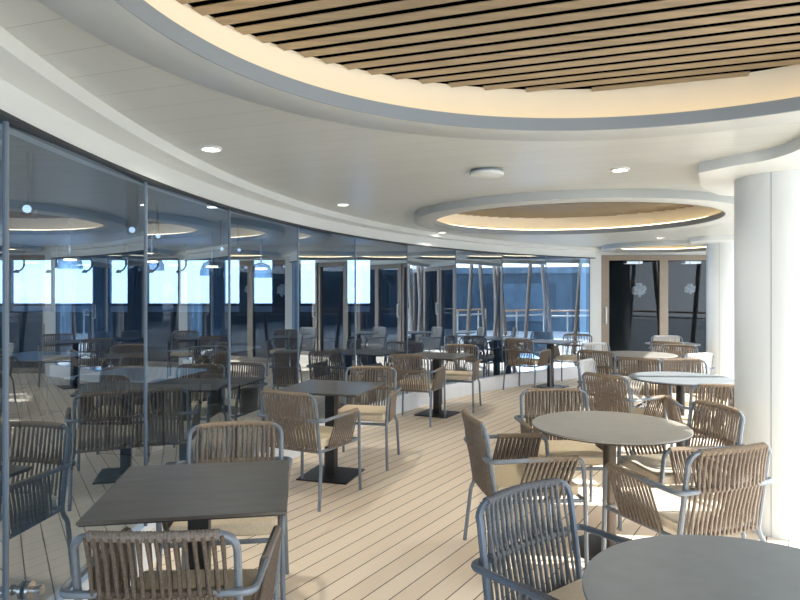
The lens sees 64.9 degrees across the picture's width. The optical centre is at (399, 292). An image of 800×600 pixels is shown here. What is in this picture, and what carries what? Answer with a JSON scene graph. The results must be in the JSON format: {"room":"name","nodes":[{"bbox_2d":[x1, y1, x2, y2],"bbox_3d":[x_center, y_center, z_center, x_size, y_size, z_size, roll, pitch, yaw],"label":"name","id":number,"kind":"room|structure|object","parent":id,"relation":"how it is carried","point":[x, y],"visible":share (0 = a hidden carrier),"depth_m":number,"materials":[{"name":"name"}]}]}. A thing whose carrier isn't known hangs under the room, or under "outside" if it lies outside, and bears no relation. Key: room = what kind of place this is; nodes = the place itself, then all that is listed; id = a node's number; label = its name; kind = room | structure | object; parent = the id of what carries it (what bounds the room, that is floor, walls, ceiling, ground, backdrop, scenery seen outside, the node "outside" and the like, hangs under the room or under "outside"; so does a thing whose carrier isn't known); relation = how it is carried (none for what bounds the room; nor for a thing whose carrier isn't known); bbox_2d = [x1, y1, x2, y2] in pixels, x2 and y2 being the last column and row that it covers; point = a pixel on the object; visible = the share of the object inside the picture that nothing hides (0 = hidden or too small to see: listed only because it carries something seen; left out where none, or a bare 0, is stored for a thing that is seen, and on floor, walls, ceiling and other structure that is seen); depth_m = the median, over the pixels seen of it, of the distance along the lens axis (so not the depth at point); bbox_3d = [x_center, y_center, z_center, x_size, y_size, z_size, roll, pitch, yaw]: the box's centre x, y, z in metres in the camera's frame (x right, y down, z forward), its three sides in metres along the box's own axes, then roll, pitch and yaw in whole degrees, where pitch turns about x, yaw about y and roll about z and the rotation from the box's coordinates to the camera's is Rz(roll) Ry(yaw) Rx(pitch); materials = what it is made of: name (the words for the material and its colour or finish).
{"room":"ship interior","nodes":[
{"label":"ship interior","id":0,"kind":"room"},
{"bbox_2d":[0,134,405,245],"bbox_3d":[-3.248,-0.777,4.350,13.505,0.001,15.700,0,0,0],"label":"ceiling","id":1,"kind":"structure","parent":0,"point":[62,186],"depth_m":6.23,"materials":[{"name":"paint"}]},
{"bbox_2d":[13,245,24,272],"bbox_3d":[-6.106,-0.549,10.080,0.173,0.455,0.090,0,0,0],"label":"hanging lamp","id":2,"kind":"object","parent":1,"relation":"hanging from","point":[21,269],"visible":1,"depth_m":10.08,"materials":[{"name":"black"}]},
{"bbox_2d":[19,152,37,218],"bbox_3d":[-2.051,-0.596,3.474,0.077,0.361,0.176,0,0,-25],"label":"ceiling spotlight","id":3,"kind":"object","parent":1,"relation":"attached to","point":[27,209],"visible":1,"depth_m":3.46,"materials":[{"name":"grey"}]},
{"bbox_2d":[45,245,56,272],"bbox_3d":[-5.592,-0.549,10.080,0.173,0.455,0.090,0,0,0],"label":"hanging lamp","id":4,"kind":"object","parent":1,"relation":"hanging from","point":[53,269],"visible":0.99,"depth_m":10.08,"materials":[{"name":"black"}]},
{"bbox_2d":[56,214,82,268],"bbox_3d":[-3.253,-0.508,6.200,0.238,0.538,0.238,0,0,0],"label":"pendant lamp","id":5,"kind":"object","parent":1,"relation":"hanging from","point":[69,214],"visible":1,"depth_m":6.19,"materials":[{"name":"clear glass"}]},
{"bbox_2d":[82,245,92,272],"bbox_3d":[-5.014,-0.549,10.080,0.173,0.455,0.090,0,0,0],"label":"hanging lamp","id":6,"kind":"object","parent":1,"relation":"hanging from","point":[89,269],"visible":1,"depth_m":10.08,"materials":[{"name":"black"}]},
{"bbox_2d":[148,245,158,272],"bbox_3d":[-3.954,-0.549,10.080,0.173,0.455,0.090,0,0,0],"label":"hanging lamp","id":7,"kind":"object","parent":1,"relation":"hanging from","point":[155,269],"visible":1,"depth_m":10.08,"materials":[{"name":"black"}]},
{"bbox_2d":[147,223,164,270],"bbox_3d":[-2.760,-0.512,7.000,0.268,0.529,0.268,0,0,0],"label":"pendant lamp","id":8,"kind":"object","parent":1,"relation":"hanging from","point":[151,223],"visible":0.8,"depth_m":6.99,"materials":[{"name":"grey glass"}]},
{"bbox_2d":[153,203,161,240],"bbox_3d":[-2.112,-0.616,5.474,0.070,0.323,0.176,0,0,-25],"label":"ceiling spotlight","id":9,"kind":"object","parent":1,"relation":"attached to","point":[157,236],"visible":1,"depth_m":5.46,"materials":[{"name":"grey"}]},
{"bbox_2d":[176,245,186,272],"bbox_3d":[-3.505,-0.549,10.080,0.173,0.455,0.090,0,0,0],"label":"hanging lamp","id":10,"kind":"object","parent":1,"relation":"hanging from","point":[183,269],"visible":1,"depth_m":10.08,"materials":[{"name":"black"}]},
{"bbox_2d":[234,224,241,253],"bbox_3d":[-1.826,-0.612,7.074,0.064,0.330,0.176,0,0,-25],"label":"ceiling spotlight","id":11,"kind":"object","parent":1,"relation":"attached to","point":[238,249],"visible":1,"depth_m":7.06,"materials":[{"name":"grey"}]},
{"bbox_2d":[249,237,272,277],"bbox_3d":[-1.945,-0.495,8.800,0.337,0.564,0.337,0,0,0],"label":"pendant lamp","id":12,"kind":"object","parent":1,"relation":"hanging from","point":[260,237],"visible":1,"depth_m":8.79,"materials":[{"name":"clear glass"}]},
{"bbox_2d":[9,384,418,599],"bbox_3d":[-3.233,1.523,4.350,13.534,0.001,15.700,0,0,0],"label":"floor","id":13,"kind":"structure","parent":0,"point":[47,498],"depth_m":5.65,"materials":[{"name":"wood"}]},
{"bbox_2d":[9,361,22,409],"bbox_3d":[-5.216,1.111,7.900,0.622,0.828,0.604,0,0,0],"label":"armchair","id":14,"kind":"object","parent":13,"relation":"on","point":[20,367],"visible":0.16,"depth_m":8.17,"materials":[{"name":"black"}]},
{"bbox_2d":[0,355,48,427],"bbox_3d":[-4.550,1.111,7.334,0.604,0.828,0.622,0,0,0],"label":"armchair","id":15,"kind":"object","parent":13,"relation":"on","point":[36,380],"visible":0.67,"depth_m":7.25,"materials":[{"name":"black"}]},
{"bbox_2d":[9,380,41,390],"bbox_3d":[-4.550,1.082,7.380,0.464,0.061,0.460,0,0,0],"label":"seat cushion","id":16,"kind":"object","parent":15,"relation":"on","point":[24,384],"depth_m":7.26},
{"bbox_2d":[9,351,90,418],"bbox_3d":[-4.600,1.152,7.900,0.920,0.742,0.920,0,0,14],"label":"square table","id":17,"kind":"object","parent":13,"relation":"on","point":[33,358],"visible":0.8,"depth_m":7.86,"materials":[{"name":"grey laminate"}]},
{"bbox_2d":[71,375,164,469],"bbox_3d":[-2.522,1.111,5.632,0.604,0.828,0.622,0,0,6],"label":"armchair","id":18,"kind":"object","parent":13,"relation":"on","point":[91,402],"visible":0.61,"depth_m":5.43,"materials":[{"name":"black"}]},
{"bbox_2d":[64,367,191,455],"bbox_3d":[-2.550,1.152,6.150,0.920,0.742,0.920,0,0,14],"label":"square table","id":19,"kind":"object","parent":13,"relation":"on","point":[154,374],"visible":0.26,"depth_m":6.11,"materials":[{"name":"grey laminate"}]},
{"bbox_2d":[186,347,240,409],"bbox_3d":[-2.500,1.111,8.434,0.604,0.828,0.622,0,0,0],"label":"armchair","id":20,"kind":"object","parent":13,"relation":"on","point":[235,368],"visible":0.2,"depth_m":8.39,"materials":[{"name":"black"}]},
{"bbox_2d":[168,346,260,401],"bbox_3d":[-2.600,1.152,8.900,0.920,0.742,0.920,0,0,14],"label":"square table","id":21,"kind":"object","parent":13,"relation":"on","point":[233,348],"visible":0.19,"depth_m":8.85,"materials":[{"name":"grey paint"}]},
{"bbox_2d":[0,246,517,383],"bbox_3d":[-4.015,0.223,10.575,11.970,2.600,0.190,0,0,0],"label":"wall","id":22,"kind":"structure","parent":0,"point":[326,335],"depth_m":10.50,"materials":[{"name":"glass"}]},
{"bbox_2d":[0,119,8,599],"bbox_3d":[-1.371,0.342,1.708,0.018,1.963,1.210,0,0,-7],"label":"window","id":23,"kind":"structure","parent":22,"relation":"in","point":[4,125],"depth_m":2.29,"materials":[{"name":"clear glass"}]},
{"bbox_2d":[9,258,92,311],"bbox_3d":[-5.826,-0.134,10.560,1.436,0.901,0.080,0,0,0],"label":"window","id":24,"kind":"structure","parent":22,"relation":"in","point":[13,307],"depth_m":10.54,"materials":[{"name":"clear glass"}]},
{"bbox_2d":[24,162,146,599],"bbox_3d":[-1.415,0.342,2.932,0.067,1.963,1.258,0,0,0],"label":"window","id":25,"kind":"structure","parent":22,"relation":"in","point":[121,437],"depth_m":3.26,"materials":[{"name":"clear glass"}]},
{"bbox_2d":[147,258,193,311],"bbox_3d":[-3.706,-0.134,10.560,1.102,0.901,0.080,0,0,0],"label":"window","id":26,"kind":"structure","parent":22,"relation":"in","point":[151,307],"depth_m":10.54,"materials":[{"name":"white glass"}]},
{"bbox_2d":[184,197,230,459],"bbox_3d":[-1.363,0.342,4.154,0.018,1.963,1.201,0,0,7],"label":"window","id":27,"kind":"structure","parent":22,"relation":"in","point":[210,394],"depth_m":4.42,"materials":[{"name":"clear glass"}]},
{"bbox_2d":[231,258,240,311],"bbox_3d":[-2.813,-0.134,10.560,0.317,0.901,0.080,0,0,0],"label":"window","id":28,"kind":"structure","parent":22,"relation":"in","point":[235,307],"depth_m":10.52,"materials":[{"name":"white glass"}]},
{"bbox_2d":[251,258,273,311],"bbox_3d":[-2.295,-0.134,10.560,0.384,0.901,0.080,0,0,0],"label":"window","id":29,"kind":"structure","parent":22,"relation":"in","point":[255,307],"depth_m":10.52,"materials":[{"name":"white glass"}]},
{"bbox_2d":[272,222,298,422],"bbox_3d":[-1.128,0.342,5.367,0.018,1.963,1.281,0,0,14],"label":"window","id":30,"kind":"structure","parent":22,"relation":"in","point":[287,360],"depth_m":5.75,"materials":[{"name":"clear glass"}]},
{"bbox_2d":[0,109,594,258],"bbox_3d":[0.259,-0.637,5.520,2.691,0.018,13.514,0,0,18],"label":"trim","id":31,"kind":"structure","parent":22,"relation":"attached to","point":[15,123],"depth_m":3.45,"materials":[{"name":"grey"}]},
{"bbox_2d":[0,26,600,257],"bbox_3d":[0.272,-0.870,5.516,2.892,0.455,13.631,0,0,18],"label":"trim","id":32,"kind":"structure","parent":22,"relation":"attached to","point":[33,91],"depth_m":3.32,"materials":[{"name":"white paint"}]},
{"bbox_2d":[299,258,316,311],"bbox_3d":[-1.544,-0.134,10.560,0.317,0.901,0.080,0,0,0],"label":"window","id":33,"kind":"structure","parent":22,"relation":"in","point":[303,307],"depth_m":10.52,"materials":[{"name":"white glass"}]},
{"bbox_2d":[47,366,577,599],"bbox_3d":[0.252,1.421,5.522,2.729,0.205,13.550,0,0,18],"label":"trim","id":34,"kind":"structure","parent":22,"relation":"attached to","point":[412,400],"depth_m":9.13,"materials":[{"name":"white paint"}]},
{"bbox_2d":[345,258,371,311],"bbox_3d":[-0.693,-0.134,10.560,0.451,0.901,0.080,0,0,0],"label":"window","id":35,"kind":"structure","parent":22,"relation":"in","point":[349,307],"depth_m":10.52,"materials":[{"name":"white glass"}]},
{"bbox_2d":[406,245,407,393],"bbox_3d":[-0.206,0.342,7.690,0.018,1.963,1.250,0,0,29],"label":"mullion","id":36,"kind":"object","parent":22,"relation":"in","point":[406,245],"depth_m":8.23,"materials":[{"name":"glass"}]},
{"bbox_2d":[455,250,455,382],"bbox_3d":[0.457,0.342,8.734,0.018,1.963,1.232,0,0,36],"label":"window","id":37,"kind":"structure","parent":22,"relation":"in","point":[455,250],"depth_m":9.23,"materials":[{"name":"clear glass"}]},
{"bbox_2d":[502,254,502,374],"bbox_3d":[1.231,0.342,9.672,0.018,1.963,1.210,0,0,43],"label":"window","id":38,"kind":"structure","parent":22,"relation":"in","point":[502,254],"depth_m":10.10,"materials":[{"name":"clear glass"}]},
{"bbox_2d":[546,257,546,368],"bbox_3d":[2.083,0.342,10.482,1.151,1.963,0.018,0,0,-40],"label":"window","id":39,"kind":"structure","parent":22,"relation":"in","point":[546,257],"depth_m":10.84,"materials":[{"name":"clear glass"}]},
{"bbox_2d":[589,259,589,334],"bbox_3d":[2.991,0.342,11.163,1.128,1.963,0.018,0,0,-34],"label":"window","id":40,"kind":"structure","parent":22,"relation":"in","point":[589,259],"depth_m":11.47,"materials":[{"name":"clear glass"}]},
{"bbox_2d":[354,238,355,404],"bbox_3d":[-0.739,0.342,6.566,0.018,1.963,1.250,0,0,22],"label":"mullion","id":41,"kind":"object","parent":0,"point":[354,238],"depth_m":7.14,"materials":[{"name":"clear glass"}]},
{"bbox_2d":[0,0,799,247],"bbox_3d":[3.965,-0.817,4.200,10.471,0.001,15.400,0,0,0],"label":"ceiling","id":42,"kind":"structure","parent":0,"point":[387,177],"depth_m":3.66,"materials":[{"name":"paint"}]},
{"bbox_2d":[199,145,221,151],"bbox_3d":[-1.065,-0.811,3.544,0.124,0.012,0.124,0,0,0],"label":"recessed light","id":43,"kind":"object","parent":42,"relation":"in","point":[208,148],"visible":1,"depth_m":3.54,"materials":[{"name":"white paint"}]},
{"bbox_2d":[336,203,349,205],"bbox_3d":[-0.523,-0.811,5.774,0.124,0.012,0.124,0,0,0],"label":"recessed light","id":44,"kind":"object","parent":42,"relation":"in","point":[338,204],"visible":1,"depth_m":5.73,"materials":[{"name":"white paint"}]},
{"bbox_2d":[37,0,799,140],"bbox_3d":[0.720,-0.880,1.430,3.320,0.274,3.320,0,0,0],"label":"coffer","id":45,"kind":"object","parent":42,"relation":"attached to","point":[509,70],"visible":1,"depth_m":2.50,"materials":[{"name":"paint"}]},
{"bbox_2d":[470,167,503,178],"bbox_3d":[0.578,-0.796,4.178,0.224,0.042,0.224,0,0,0],"label":"ceiling light","id":46,"kind":"object","parent":42,"relation":"attached to","point":[488,172],"visible":1,"depth_m":4.12,"materials":[{"name":"grey"}]},
{"bbox_2d":[414,189,733,235],"bbox_3d":[1.790,-0.880,6.580,3.280,0.274,3.280,0,0,0],"label":"coffer","id":47,"kind":"object","parent":42,"relation":"attached to","point":[593,211],"visible":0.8,"depth_m":7.15,"materials":[{"name":"paint"}]},
{"bbox_2d":[610,167,629,171],"bbox_3d":[1.450,-0.811,4.144,0.124,0.012,0.124,0,0,0],"label":"recessed light","id":48,"kind":"object","parent":42,"relation":"in","point":[618,169],"visible":1,"depth_m":4.13,"materials":[{"name":"white paint"}]},
{"bbox_2d":[601,240,705,252],"bbox_3d":[4.550,-0.880,10.750,2.120,0.274,2.120,0,0,0],"label":"coffer","id":49,"kind":"object","parent":42,"relation":"attached to","point":[666,246],"visible":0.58,"depth_m":11.05,"materials":[{"name":"paint"}]},
{"bbox_2d":[689,235,733,243],"bbox_3d":[4.886,-0.786,9.425,1.211,0.062,1.350,0,0,0],"label":"ceiling collar","id":50,"kind":"structure","parent":42,"relation":"attached to","point":[718,238],"depth_m":9.05,"materials":[{"name":"white paint"}]},
{"bbox_2d":[699,137,799,195],"bbox_3d":[2.740,-0.786,3.550,1.720,0.062,2.700,0,0,0],"label":"ceiling collar","id":51,"kind":"structure","parent":42,"relation":"attached to","point":[717,176],"depth_m":3.78,"materials":[{"name":"white paint"}]},
{"bbox_2d":[130,378,799,599],"bbox_3d":[4.120,1.523,3.000,11.161,0.001,18.000,0,0,0],"label":"floor","id":52,"kind":"structure","parent":0,"point":[399,536],"depth_m":4.25,"materials":[{"name":"brown wood"}]},
{"bbox_2d":[58,525,281,599],"bbox_3d":[-0.737,1.111,2.128,0.604,0.828,0.622,0,0,-2],"label":"armchair","id":53,"kind":"object","parent":52,"relation":"on","point":[111,568],"visible":1,"depth_m":1.86,"materials":[{"name":"wicker"}]},
{"bbox_2d":[129,569,257,599],"bbox_3d":[-0.739,1.082,2.175,0.464,0.061,0.460,0,0,-2],"label":"seat cushion","id":54,"kind":"object","parent":53,"relation":"on","point":[248,575],"depth_m":2.31,"materials":[{"name":"fabric"}]},
{"bbox_2d":[76,460,289,569],"bbox_3d":[-0.813,1.153,2.552,0.710,0.740,0.710,0,0,-9],"label":"square table","id":55,"kind":"object","parent":52,"relation":"on","point":[198,494],"visible":0.95,"depth_m":2.47,"materials":[{"name":"grey wood"}]},
{"bbox_2d":[156,421,292,599],"bbox_3d":[-0.846,1.111,3.129,0.604,0.828,0.622,0,0,-8],"label":"armchair","id":56,"kind":"object","parent":52,"relation":"on","point":[251,526],"visible":0.52,"depth_m":3.35,"materials":[{"name":"wicker"}]},
{"bbox_2d":[170,516,274,535],"bbox_3d":[-0.840,1.082,3.083,0.464,0.061,0.460,0,0,-8],"label":"seat cushion","id":57,"kind":"object","parent":56,"relation":"on","point":[251,526],"depth_m":2.88,"materials":[{"name":"fabric"}]},
{"bbox_2d":[257,389,361,511],"bbox_3d":[-0.690,1.111,4.732,0.604,0.828,0.622,0,0,27],"label":"armchair","id":58,"kind":"object","parent":52,"relation":"on","point":[310,436],"visible":0.98,"depth_m":4.52,"materials":[{"name":"wicker"}]},
{"bbox_2d":[275,424,352,448],"bbox_3d":[-0.668,1.082,4.773,0.464,0.061,0.460,0,0,27],"label":"seat cushion","id":59,"kind":"object","parent":58,"relation":"on","point":[326,436],"depth_m":4.58,"materials":[{"name":"fabric"}]},
{"bbox_2d":[278,379,384,484],"bbox_3d":[-0.573,1.153,5.261,0.710,0.740,0.710,0,0,17],"label":"square table","id":60,"kind":"object","parent":52,"relation":"on","point":[331,389],"visible":0.88,"depth_m":5.22,"materials":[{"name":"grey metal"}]},
{"bbox_2d":[324,366,400,470],"bbox_3d":[-0.324,1.111,5.731,0.604,0.828,0.622,0,0,11],"label":"armchair","id":61,"kind":"object","parent":52,"relation":"on","point":[375,413],"visible":0.66,"depth_m":5.88,"materials":[{"name":"wicker"}]},
{"bbox_2d":[338,404,385,421],"bbox_3d":[-0.333,1.082,5.686,0.464,0.061,0.460,0,0,11],"label":"seat cushion","id":62,"kind":"object","parent":61,"relation":"on","point":[375,413],"depth_m":5.63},
{"bbox_2d":[387,354,445,427],"bbox_3d":[0.182,1.111,7.455,0.604,0.828,0.622,0,0,21],"label":"armchair","id":63,"kind":"object","parent":52,"relation":"on","point":[407,384],"visible":0.87,"depth_m":7.24,"materials":[{"name":"wicker"}]},
{"bbox_2d":[392,378,433,389],"bbox_3d":[0.199,1.082,7.498,0.464,0.061,0.460,0,0,21],"label":"seat cushion","id":64,"kind":"object","parent":63,"relation":"on","point":[431,385],"depth_m":7.31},
{"bbox_2d":[409,352,473,418],"bbox_3d":[0.470,1.153,7.918,0.710,0.740,0.710,0,0,27],"label":"square table","id":65,"kind":"object","parent":52,"relation":"on","point":[437,357],"visible":0.81,"depth_m":7.88,"materials":[{"name":"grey metal"}]},
{"bbox_2d":[430,344,481,412],"bbox_3d":[0.755,1.111,8.329,0.604,0.828,0.622,0,0,18],"label":"armchair","id":66,"kind":"object","parent":52,"relation":"on","point":[454,376],"visible":0.73,"depth_m":8.44,"materials":[{"name":"wicker"}]},
{"bbox_2d":[446,370,471,379],"bbox_3d":[0.741,1.082,8.285,0.464,0.061,0.460,0,0,18],"label":"seat cushion","id":67,"kind":"object","parent":66,"relation":"on","point":[452,375],"depth_m":8.09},
{"bbox_2d":[461,409,588,570],"bbox_3d":[0.681,1.111,3.647,0.622,0.828,0.604,0,0,-7],"label":"armchair","id":68,"kind":"object","parent":52,"relation":"on","point":[491,475],"visible":0.94,"depth_m":3.48,"materials":[{"name":"wicker"}]},
{"bbox_2d":[493,463,578,495],"bbox_3d":[0.727,1.082,3.653,0.460,0.061,0.464,0,0,-7],"label":"seat cushion","id":69,"kind":"object","parent":68,"relation":"on","point":[507,475],"depth_m":3.60,"materials":[{"name":"fabric"}]},
{"bbox_2d":[502,338,550,389],"bbox_3d":[1.986,1.111,9.902,0.604,0.828,0.622,0,0,38],"label":"armchair","id":70,"kind":"object","parent":52,"relation":"on","point":[514,357],"visible":0.98,"depth_m":9.73,"materials":[{"name":"wicker"}]},
{"bbox_2d":[508,358,538,365],"bbox_3d":[2.015,1.082,9.938,0.464,0.061,0.460,0,0,38],"label":"seat cushion","id":71,"kind":"object","parent":70,"relation":"on","point":[534,362],"depth_m":9.75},
{"bbox_2d":[471,477,631,599],"bbox_3d":[0.610,1.111,2.055,0.604,0.828,0.622,0,0,-38],"label":"armchair","id":72,"kind":"object","parent":52,"relation":"on","point":[512,537],"visible":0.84,"depth_m":2.24,"materials":[{"name":"wicker"}]},
{"bbox_2d":[548,578,585,599],"bbox_3d":[0.639,1.082,2.019,0.464,0.061,0.460,0,0,-38],"label":"seat cushion","id":73,"kind":"object","parent":72,"relation":"on","point":[574,590],"depth_m":2.22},
{"bbox_2d":[522,339,580,387],"bbox_3d":[2.440,1.153,10.200,0.710,0.740,0.710,0,0,41],"label":"square table","id":74,"kind":"object","parent":52,"relation":"on","point":[550,343],"visible":0.77,"depth_m":10.17,"materials":[{"name":"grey metal"}]},
{"bbox_2d":[514,388,621,530],"bbox_3d":[1.129,1.111,4.327,0.604,0.828,0.622,0,0,-2],"label":"armchair","id":75,"kind":"object","parent":52,"relation":"on","point":[591,454],"visible":0.62,"depth_m":4.55,"materials":[{"name":"wicker"}]},
{"bbox_2d":[536,440,602,464],"bbox_3d":[1.130,1.082,4.280,0.464,0.061,0.460,0,0,-2],"label":"seat cushion","id":76,"kind":"object","parent":75,"relation":"on","point":[591,454],"depth_m":4.20,"materials":[{"name":"fabric"}]},
{"bbox_2d":[554,333,594,380],"bbox_3d":[2.907,1.111,10.535,0.604,0.828,0.622,0,0,30],"label":"armchair","id":77,"kind":"object","parent":52,"relation":"on","point":[565,358],"visible":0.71,"depth_m":10.69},
{"bbox_2d":[555,354,581,360],"bbox_3d":[2.884,1.082,10.495,0.464,0.061,0.460,0,0,30],"label":"seat cushion","id":78,"kind":"object","parent":77,"relation":"on","point":[564,357],"depth_m":10.39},
{"bbox_2d":[574,349,636,406],"bbox_3d":[2.563,1.111,7.867,0.604,0.828,0.622,0,0,43],"label":"armchair","id":79,"kind":"object","parent":52,"relation":"on","point":[588,353],"visible":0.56,"depth_m":7.63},
{"bbox_2d":[579,342,635,402],"bbox_3d":[2.843,1.111,8.600,0.604,0.828,0.622,0,0,-23],"label":"armchair","id":80,"kind":"object","parent":52,"relation":"on","point":[585,345],"visible":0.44,"depth_m":8.81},
{"bbox_2d":[532,411,692,560],"bbox_3d":[1.244,1.153,3.733,0.902,0.740,0.902,0,0,0],"label":"round table","id":81,"kind":"object","parent":52,"relation":"on","point":[610,429],"visible":0.7,"depth_m":3.69,"materials":[{"name":"grey stone"}]},
{"bbox_2d":[577,358,648,410],"bbox_3d":[2.159,1.111,6.433,0.622,0.828,0.604,0,0,36],"label":"armchair","id":82,"kind":"object","parent":52,"relation":"on","point":[582,365],"visible":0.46,"depth_m":6.48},
{"bbox_2d":[590,394,644,405],"bbox_3d":[2.197,1.082,6.406,0.460,0.061,0.464,0,0,36],"label":"seat cushion","id":83,"kind":"object","parent":82,"relation":"on","point":[635,397],"depth_m":6.33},
{"bbox_2d":[582,372,673,454],"bbox_3d":[1.989,1.111,5.583,0.622,0.828,0.604,0,0,-33],"label":"armchair","id":84,"kind":"object","parent":52,"relation":"on","point":[605,398],"visible":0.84,"depth_m":5.40,"materials":[{"name":"wicker"}]},
{"bbox_2d":[593,406,663,417],"bbox_3d":[2.028,1.082,5.608,0.460,0.061,0.464,0,0,-33],"label":"seat cushion","id":85,"kind":"object","parent":84,"relation":"on","point":[636,410],"depth_m":5.58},
{"bbox_2d":[609,357,667,396],"bbox_3d":[2.693,1.111,7.080,0.604,0.828,0.622,0,0,23],"label":"armchair","id":86,"kind":"object","parent":52,"relation":"on","point":[653,388],"visible":0.57,"depth_m":6.84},
{"bbox_2d":[633,384,657,394],"bbox_3d":[2.712,1.082,7.123,0.464,0.061,0.460,0,0,23],"label":"seat cushion","id":87,"kind":"object","parent":86,"relation":"on","point":[643,384],"depth_m":6.87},
{"bbox_2d":[603,351,677,409],"bbox_3d":[3.068,1.153,8.060,0.902,0.740,0.902,0,0,0],"label":"round table","id":88,"kind":"object","parent":52,"relation":"on","point":[644,354],"visible":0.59,"depth_m":8.01,"materials":[{"name":"grey stone"}]},
{"bbox_2d":[643,344,697,371],"bbox_3d":[3.587,1.111,8.333,0.622,0.828,0.604,0,0,-41],"label":"armchair","id":89,"kind":"object","parent":52,"relation":"on","point":[685,347],"visible":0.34,"depth_m":8.51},
{"bbox_2d":[649,335,696,354],"bbox_3d":[4.352,1.111,10.068,0.604,0.828,0.622,0,0,6],"label":"armchair","id":90,"kind":"object","parent":52,"relation":"on","point":[655,337],"visible":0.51,"depth_m":10.33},
{"bbox_2d":[645,342,700,351],"bbox_3d":[4.220,1.153,9.750,0.800,0.740,0.800,0,0,0],"label":"round table","id":91,"kind":"object","parent":52,"relation":"on","point":[646,343],"visible":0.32,"depth_m":9.72,"materials":[{"name":"stone"}]},
{"bbox_2d":[650,341,699,366],"bbox_3d":[4.061,1.111,9.321,0.604,0.828,0.622,0,0,45],"label":"armchair","id":92,"kind":"object","parent":52,"relation":"on","point":[661,343],"visible":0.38,"depth_m":9.17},
{"bbox_2d":[644,352,714,408],"bbox_3d":[3.385,1.111,7.589,0.604,0.828,0.622,0,0,-24],"label":"armchair","id":93,"kind":"object","parent":52,"relation":"on","point":[706,357],"visible":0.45,"depth_m":7.37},
{"bbox_2d":[616,399,745,538],"bbox_3d":[1.730,1.111,3.902,0.622,0.828,0.604,0,0,-10],"label":"armchair","id":94,"kind":"object","parent":52,"relation":"on","point":[666,468],"visible":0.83,"depth_m":3.86,"materials":[{"name":"wicker"}]},
{"bbox_2d":[621,454,726,484],"bbox_3d":[1.685,1.082,3.894,0.460,0.061,0.464,0,0,-10],"label":"seat cushion","id":95,"kind":"object","parent":94,"relation":"on","point":[648,465],"depth_m":3.86,"materials":[{"name":"fabric"}]},
{"bbox_2d":[629,371,733,453],"bbox_3d":[2.599,1.153,5.830,0.902,0.740,0.902,0,0,0],"label":"round table","id":96,"kind":"object","parent":52,"relation":"on","point":[680,380],"visible":0.67,"depth_m":5.79,"materials":[{"name":"stone"}]},
{"bbox_2d":[601,442,773,551],"bbox_3d":[1.433,1.111,3.137,0.604,0.828,0.622,0,0,-20],"label":"armchair","id":97,"kind":"object","parent":52,"relation":"on","point":[683,509],"visible":0.94,"depth_m":2.94,"materials":[{"name":"wicker"}]},
{"bbox_2d":[614,484,751,532],"bbox_3d":[1.418,1.082,3.180,0.464,0.061,0.460,0,0,-20],"label":"seat cushion","id":98,"kind":"object","parent":97,"relation":"on","point":[667,504],"depth_m":3.03,"materials":[{"name":"fabric"}]},
{"bbox_2d":[582,535,799,599],"bbox_3d":[0.930,1.153,1.590,0.902,0.740,0.902,0,0,0],"label":"round table","id":99,"kind":"object","parent":52,"relation":"on","point":[664,567],"visible":1,"depth_m":1.77,"materials":[{"name":"stone"}]},
{"bbox_2d":[657,358,731,446],"bbox_3d":[2.966,1.111,6.418,0.604,0.828,0.622,0,0,7],"label":"armchair","id":100,"kind":"object","parent":52,"relation":"on","point":[666,364],"visible":0.41,"depth_m":6.66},
{"bbox_2d":[672,393,723,405],"bbox_3d":[2.960,1.082,6.372,0.464,0.061,0.460,0,0,7],"label":"seat cushion","id":101,"kind":"object","parent":100,"relation":"on","point":[687,395],"depth_m":6.33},
{"bbox_2d":[663,383,733,452],"bbox_3d":[2.529,1.111,5.112,0.604,0.828,0.622,0,0,6],"label":"armchair","id":102,"kind":"object","parent":52,"relation":"on","point":[671,410],"visible":0.35,"depth_m":4.88,"materials":[{"name":"wicker"}]},
{"bbox_2d":[681,416,731,433],"bbox_3d":[2.533,1.082,5.158,0.464,0.061,0.460,0,0,6],"label":"seat cushion","id":103,"kind":"object","parent":102,"relation":"on","point":[684,418],"depth_m":5.09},
{"bbox_2d":[706,242,733,389],"bbox_3d":[4.950,0.343,9.600,0.500,2.360,0.500,0,0,0],"label":"column","id":104,"kind":"structure","parent":52,"relation":"on","point":[719,256],"depth_m":9.41,"materials":[{"name":"white paint"}]},
{"bbox_2d":[734,170,799,541],"bbox_3d":[2.500,0.343,4.120,0.550,2.360,0.550,0,0,0],"label":"column","id":105,"kind":"structure","parent":52,"relation":"on","point":[766,205],"depth_m":3.92,"materials":[{"name":"white paint"}]},
{"bbox_2d":[518,255,579,350],"bbox_3d":[6.300,0.223,15.950,8.600,2.600,0.100,0,0,0],"label":"wall","id":106,"kind":"structure","parent":0,"point":[524,262],"depth_m":15.90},
{"bbox_2d":[531,256,576,366],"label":"window","id":107,"kind":"structure","parent":0,"point":[561,272],"depth_m":13.44,"materials":[{"name":"glass"}]},
{"bbox_2d":[601,251,705,254],"bbox_3d":[7.042,-0.904,11.975,6.916,0.385,0.150,0,0,0],"label":"wall","id":108,"kind":"structure","parent":0,"point":[602,252],"depth_m":11.90,"materials":[{"name":"white paint"}]},
{"bbox_2d":[580,251,600,358],"bbox_3d":[3.540,0.213,11.700,0.280,2.620,0.400,0,0,0],"label":"trim","id":109,"kind":"structure","parent":108,"relation":"attached to","point":[595,264],"depth_m":11.50,"materials":[{"name":"white paint"}]},
{"bbox_2d":[601,255,705,368],"bbox_3d":[4.870,0.403,11.909,2.180,2.240,0.191,0,0,0],"label":"door","id":110,"kind":"structure","parent":108,"relation":"in","point":[643,297],"depth_m":11.93,"materials":[{"name":"glass"}]},
{"label":"outside","id":111,"kind":"structure","parent":0,"visible":0},
{"bbox_2d":[518,353,558,371],"bbox_3d":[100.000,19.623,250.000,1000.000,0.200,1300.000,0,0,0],"label":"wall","id":112,"kind":"structure","parent":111,"point":[522,369],"depth_m":164.83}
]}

